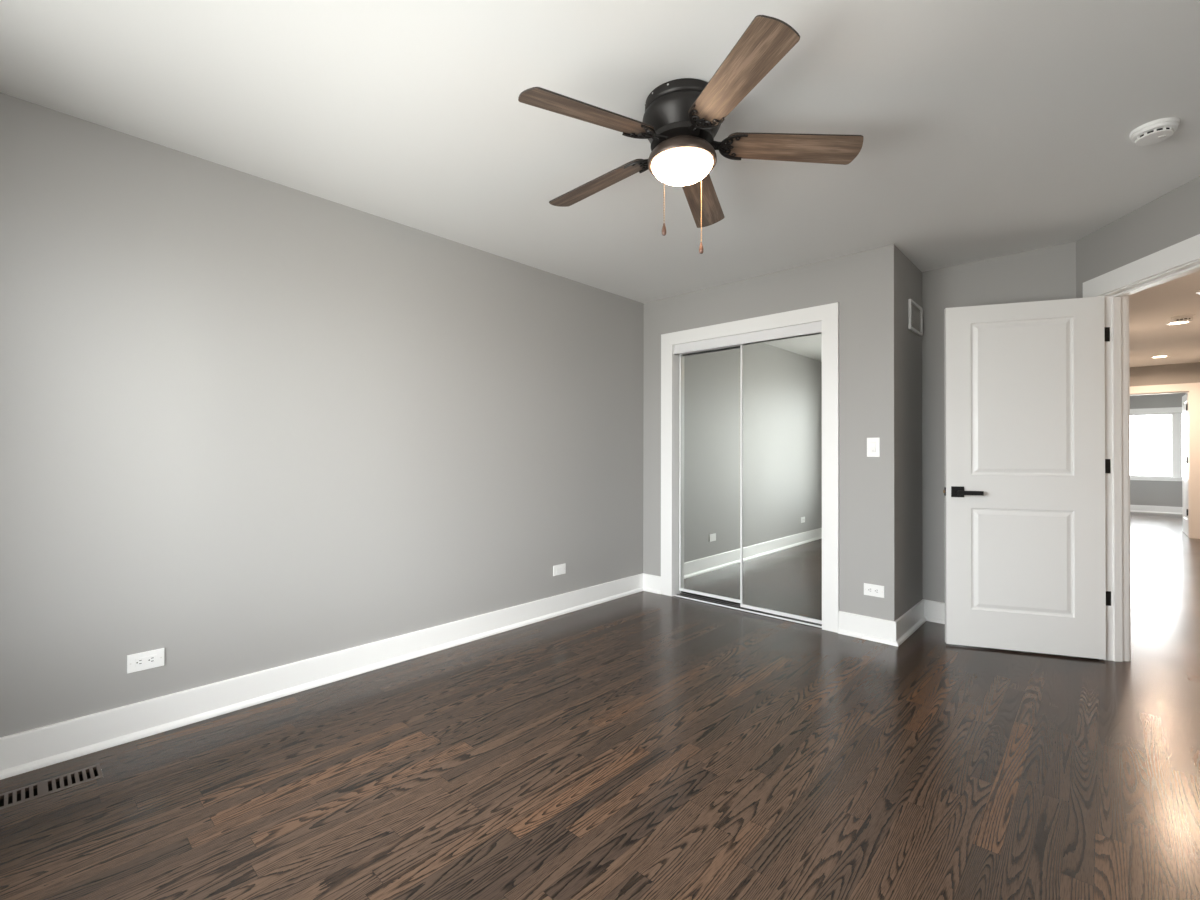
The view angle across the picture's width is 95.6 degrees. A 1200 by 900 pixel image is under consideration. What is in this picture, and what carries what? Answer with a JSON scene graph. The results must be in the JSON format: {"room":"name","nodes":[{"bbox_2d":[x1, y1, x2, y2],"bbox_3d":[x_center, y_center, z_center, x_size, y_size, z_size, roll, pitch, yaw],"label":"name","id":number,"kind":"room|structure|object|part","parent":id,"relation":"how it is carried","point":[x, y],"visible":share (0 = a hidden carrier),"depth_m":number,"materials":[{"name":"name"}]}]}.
{"room":"empty bedroom","nodes":[
{"label":"empty bedroom","id":0,"kind":"room"},
{"bbox_2d":[0,93,643,736],"bbox_3d":[-0.917,-0.044,3.340,0.120,2.440,5.250,0,-1,43],"label":"wall","id":1,"kind":"structure","parent":0,"point":[249,423],"depth_m":2.52,"materials":[{"name":"grey paint"}]},
{"bbox_2d":[127,648,163,673],"bbox_3d":[-1.860,0.863,2.228,0.008,0.073,0.118,0,-1,43],"label":"wall outlet","id":2,"kind":"object","parent":1,"relation":"attached to","point":[141,661],"visible":1,"depth_m":2.22,"materials":[{"name":"white plastic"}]},
{"bbox_2d":[0,573,643,779],"bbox_3d":[-1.097,1.104,3.033,0.028,0.140,4.330,0,-1,43],"label":"baseboard","id":3,"kind":"structure","parent":1,"relation":"attached to","point":[33,749],"depth_m":2.51,"materials":[{"name":"white paint"}]},
{"bbox_2d":[553,564,565,575],"bbox_3d":[-0.291,0.862,3.915,0.008,0.073,0.118,0,-1,43],"label":"wall plate","id":4,"kind":"object","parent":1,"relation":"attached to","point":[560,569],"visible":1,"depth_m":3.91,"materials":[{"name":"white plastic"}]},
{"bbox_2d":[0,512,1199,899],"bbox_3d":[4.977,1.214,5.413,5.920,0.020,16.570,0,-1,43],"label":"floor","id":5,"kind":"structure","parent":0,"point":[643,745],"depth_m":1.92,"materials":[{"name":"brown wood"}]},
{"bbox_2d":[0,764,102,809],"bbox_3d":[-1.921,1.214,1.859,0.118,0.104,0.318,0,-1,43],"label":"floor vent","id":6,"kind":"object","parent":5,"relation":"in","point":[43,788],"visible":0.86,"depth_m":1.88,"materials":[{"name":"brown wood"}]},
{"bbox_2d":[673,593,821,627],"bbox_3d":[1.068,1.179,4.040,1.200,0.012,0.094,0,-1,43],"label":"floor track","id":7,"kind":"object","parent":5,"relation":"on","point":[681,595],"visible":0.76,"depth_m":4.03,"materials":[{"name":"grey metal"}]},
{"bbox_2d":[679,345,739,602],"bbox_3d":[0.886,0.176,4.257,0.620,1.949,0.026,0,-1,43],"label":"mirror door","id":8,"kind":"structure","parent":7,"relation":"on","point":[709,380],"depth_m":4.27,"materials":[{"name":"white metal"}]},
{"bbox_3d":[0.888,-0.792,4.263,0.594,0.014,0.024,0,-1,43],"label":"rail","id":9,"kind":"part","parent":8,"relation":"part of","materials":[{"name":"white metal"}]},
{"bbox_3d":[0.883,1.139,4.250,0.594,0.022,0.024,0,-1,43],"label":"rail","id":10,"kind":"part","parent":8,"relation":"part of","materials":[{"name":"white metal"}]},
{"bbox_2d":[740,333,821,623],"bbox_3d":[1.276,0.181,3.836,0.614,1.963,0.026,0,-1,43],"label":"mirror door","id":11,"kind":"structure","parent":7,"relation":"on","point":[781,379],"depth_m":3.82,"materials":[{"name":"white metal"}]},
{"bbox_3d":[1.274,1.151,3.829,0.588,0.022,0.024,0,-1,43],"label":"rail","id":12,"kind":"part","parent":11,"relation":"part of","materials":[{"name":"white metal"}]},
{"bbox_2d":[0,0,1199,366],"bbox_3d":[4.982,-1.261,5.431,5.920,0.050,16.570,0,-1,43],"label":"ceiling","id":13,"kind":"structure","parent":0,"point":[989,129],"depth_m":2.04,"materials":[{"name":"white paint"}]},
{"bbox_2d":[518,15,862,253],"bbox_3d":[0.264,-1.005,2.005,1.191,0.532,1.219,0,-1,43],"label":"ceiling fan","id":14,"kind":"object","parent":13,"relation":"hanging from","point":[682,118],"visible":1,"depth_m":1.89,"materials":[{"name":"brown wood"}]},
{"bbox_3d":[-0.034,-1.095,1.771,0.479,0.006,0.133,-5,15,-33],"label":"blade","id":15,"kind":"part","parent":14,"relation":"part of","materials":[{"name":"brown wood"}]},
{"bbox_3d":[-0.008,-1.092,2.237,0.479,0.006,0.133,-5,9,39],"label":"blade","id":16,"kind":"part","parent":14,"relation":"part of","materials":[{"name":"brown wood"}]},
{"bbox_3d":[0.299,-1.018,1.986,0.219,0.062,0.219,0,-1,43],"label":"lamp shade","id":17,"kind":"part","parent":14,"relation":"part of","materials":[{"name":"white glass"}]},
{"bbox_3d":[0.379,-0.911,2.042,0.004,0.265,0.010,0,-1,43],"label":"pull chain","id":18,"kind":"part","parent":14,"relation":"part of","materials":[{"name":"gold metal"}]},
{"bbox_3d":[0.443,-1.090,2.356,0.133,0.006,0.479,-14,-9,20],"label":"blade","id":19,"kind":"part","parent":14,"relation":"part of","materials":[{"name":"brown wood"}]},
{"bbox_3d":[0.401,-1.095,1.603,0.133,0.006,0.479,14,0,-15],"label":"blade","id":20,"kind":"part","parent":14,"relation":"part of","materials":[{"name":"brown wood"}]},
{"bbox_3d":[0.695,-1.092,1.964,0.479,0.006,0.133,4,-14,3],"label":"blade","id":21,"kind":"part","parent":14,"relation":"part of","materials":[{"name":"brown wood"}]},
{"bbox_2d":[1129,117,1179,145],"bbox_3d":[2.179,-1.244,2.138,0.140,0.044,0.140,0,-1,43],"label":"smoke detector","id":22,"kind":"object","parent":13,"relation":"attached to","point":[1155,131],"visible":1,"depth_m":2.11,"materials":[{"name":"white plastic"}]},
{"bbox_2d":[1151,355,1168,357],"bbox_3d":[7.302,-1.216,7.090,0.170,0.006,0.170,0,-1,43],"label":"recessed light","id":23,"kind":"object","parent":13,"relation":"in","point":[1163,355],"visible":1,"depth_m":7.07,"materials":[{"name":"white plastic"}]},
{"bbox_2d":[1166,321,1190,324],"bbox_3d":[5.606,-1.232,5.267,0.170,0.006,0.170,0,-1,43],"label":"recessed light","id":24,"kind":"object","parent":13,"relation":"in","point":[1170,323],"visible":0.72,"depth_m":5.29,"materials":[{"name":"white plastic"}]},
{"bbox_2d":[1171,314,1194,322],"bbox_3d":[5.393,-1.213,5.027,0.150,0.051,0.150,0,-1,43],"label":"smoke detector","id":25,"kind":"object","parent":13,"relation":"attached to","point":[1187,317],"visible":1,"depth_m":4.99,"materials":[{"name":"white plastic"}]},
{"bbox_2d":[643,244,899,620],"bbox_3d":[1.120,-0.035,4.016,1.942,2.440,0.115,0,-1,43],"label":"wall","id":26,"kind":"structure","parent":0,"point":[865,284],"depth_m":3.47,"materials":[{"name":"grey paint"}]},
{"bbox_2d":[643,573,660,593],"bbox_3d":[0.430,1.118,4.550,0.198,0.140,0.028,0,-1,43],"label":"baseboard","id":27,"kind":"structure","parent":26,"relation":"attached to","point":[651,583],"depth_m":4.54,"materials":[{"name":"white paint"}]},
{"bbox_2d":[674,321,821,353],"bbox_3d":[1.078,-0.820,4.061,1.200,0.077,0.097,0,-1,43],"label":"door track","id":28,"kind":"object","parent":26,"relation":"attached to","point":[814,327],"visible":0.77,"depth_m":3.97,"materials":[{"name":"white metal"}]},
{"bbox_2d":[661,302,838,632],"bbox_3d":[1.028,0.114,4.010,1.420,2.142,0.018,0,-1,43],"label":"trim","id":29,"kind":"structure","parent":26,"relation":"attached to","point":[828,314],"depth_m":3.60,"materials":[{"name":"white paint"}]},
{"bbox_2d":[867,438,879,456],"bbox_3d":[1.702,-0.017,3.388,0.074,0.120,0.013,0,-1,43],"label":"light switch","id":30,"kind":"object","parent":26,"relation":"attached to","point":[873,444],"visible":1,"depth_m":3.38,"materials":[{"name":"white plastic"}]},
{"bbox_2d":[864,583,883,597],"bbox_3d":[1.704,0.874,3.381,0.118,0.073,0.008,0,-1,43],"label":"wall outlet","id":31,"kind":"object","parent":26,"relation":"attached to","point":[869,589],"visible":1,"depth_m":3.38,"materials":[{"name":"white plastic"}]},
{"bbox_2d":[899,250,922,616],"bbox_3d":[2.026,-0.035,3.649,0.115,2.440,0.581,0,-1,43],"label":"wall","id":32,"kind":"structure","parent":0,"point":[910,276],"depth_m":3.58,"materials":[{"name":"grey paint"}]},
{"bbox_2d":[838,599,925,646],"bbox_3d":[1.909,1.115,3.650,0.353,0.140,0.725,0,-1,43],"label":"baseboard","id":33,"kind":"structure","parent":32,"relation":"attached to","point":[894,633],"depth_m":3.42,"materials":[{"name":"white paint"}]},
{"bbox_2d":[908,299,922,336],"bbox_3d":[2.134,-0.890,3.673,0.015,0.196,0.313,0,-1,43],"label":"air vent","id":34,"kind":"object","parent":32,"relation":"in","point":[915,312],"visible":1,"depth_m":3.67,"materials":[{"name":"white plastic"}]},
{"bbox_2d":[922,242,1075,602],"bbox_3d":[2.572,-0.035,3.606,0.973,2.440,0.100,0,-1,43],"label":"wall","id":35,"kind":"structure","parent":0,"point":[1048,273],"depth_m":3.74,"materials":[{"name":"grey paint"}]},
{"bbox_2d":[923,599,944,623],"bbox_3d":[2.552,1.115,3.493,0.861,0.140,0.078,0,-1,43],"label":"baseboard","id":36,"kind":"structure","parent":35,"relation":"attached to","point":[934,611],"depth_m":3.75,"materials":[{"name":"white paint"}]},
{"bbox_2d":[1076,176,1199,297],"bbox_3d":[2.841,-0.041,2.639,0.122,2.440,1.250,0,0,8],"label":"wall","id":37,"kind":"structure","parent":0,"point":[1172,218],"depth_m":2.82,"materials":[{"name":"grey paint"}]},
{"bbox_2d":[943,296,1110,659],"bbox_3d":[2.479,0.154,3.179,0.820,2.032,0.143,0,0,19],"label":"door","id":38,"kind":"structure","parent":37,"relation":"in","point":[1026,465],"depth_m":3.16,"materials":[{"name":"white paint"}]},
{"bbox_3d":[2.150,0.251,3.267,0.066,0.064,0.009,0,0,19],"label":"handle","id":39,"kind":"part","parent":38,"relation":"part of","materials":[{"name":"black metal"}]},
{"bbox_3d":[2.192,0.254,3.225,0.130,0.025,0.046,0,0,19],"label":"lever","id":40,"kind":"part","parent":38,"relation":"part of","materials":[{"name":"black metal"}]},
{"bbox_2d":[1128,295,1130,660],"bbox_3d":[2.915,0.097,2.668,0.018,2.166,0.999,0,0,8],"label":"trim","id":41,"kind":"structure","parent":37,"relation":"attached to","point":[1128,295],"depth_m":3.05,"materials":[{"name":"white paint"}]},
{"bbox_2d":[1083,234,1199,297],"bbox_3d":[2.777,0.096,2.689,0.018,2.166,1.007,0,0,8],"label":"trim","id":42,"kind":"structure","parent":37,"relation":"attached to","point":[1187,251],"depth_m":2.77,"materials":[{"name":"white paint"}]},
{"bbox_2d":[1102,259,1199,661],"bbox_3d":[2.848,0.146,2.677,0.126,2.066,0.794,0,0,8],"label":"trim","id":43,"kind":"structure","parent":37,"relation":"attached to","point":[1115,302],"depth_m":3.05,"materials":[{"name":"white paint"}]},
{"bbox_2d":[1130,393,1185,506],"bbox_3d":[11.113,0.036,10.936,4.350,2.440,0.120,0,-1,43],"label":"wall","id":44,"kind":"structure","parent":0,"point":[1142,492],"depth_m":10.85,"materials":[{"name":"grey paint"}]},
{"bbox_2d":[1130,413,1181,476],"bbox_3d":[11.270,-0.094,10.791,2.334,1.264,0.112,0,-1,43],"label":"window","id":45,"kind":"structure","parent":44,"relation":"in","point":[1176,419],"depth_m":10.68,"materials":[{"name":"white paint"}]},
{"bbox_3d":[11.758,-0.097,10.338,0.987,1.248,0.040,0,-1,43],"label":"sash","id":46,"kind":"part","parent":45,"relation":"part of","materials":[{"name":"white paint"}]},
{"bbox_2d":[1130,407,1181,480],"bbox_3d":[11.217,-0.113,10.734,2.600,1.451,0.035,0,-1,43],"label":"trim","id":47,"kind":"structure","parent":44,"relation":"attached to","point":[1170,409],"depth_m":10.84,"materials":[{"name":"white paint"}]},
{"bbox_2d":[1130,505,1182,513],"bbox_3d":[11.034,1.186,10.898,4.280,0.140,0.028,0,-1,43],"label":"baseboard","id":48,"kind":"structure","parent":44,"relation":"attached to","point":[1133,508],"depth_m":10.84,"materials":[{"name":"white paint"}]},
{"bbox_2d":[1130,362,1199,386],"bbox_3d":[8.136,0.007,7.736,4.350,2.440,0.120,0,-1,43],"label":"wall","id":49,"kind":"structure","parent":0,"point":[1185,372],"depth_m":7.74,"materials":[{"name":"grey paint"}]},
{"bbox_2d":[1130,391,1189,537],"bbox_3d":[7.983,0.197,7.879,0.796,2.062,0.122,0,-1,43],"label":"trim","id":50,"kind":"structure","parent":49,"relation":"attached to","point":[1179,391],"depth_m":7.61,"materials":[{"name":"white paint"}]},
{"bbox_2d":[1130,382,1199,538],"bbox_3d":[7.935,0.148,7.828,0.978,2.158,0.018,0,-1,43],"label":"trim","id":51,"kind":"structure","parent":49,"relation":"attached to","point":[1193,388],"depth_m":7.54,"materials":[{"name":"white paint"}]},
{"bbox_2d":[1182,393,1188,535],"bbox_3d":[8.560,0.207,7.940,0.050,2.028,0.756,0,-1,43],"label":"door","id":52,"kind":"structure","parent":49,"relation":"in","point":[1185,397],"depth_m":7.93,"materials":[{"name":"white paint"}]}
]}

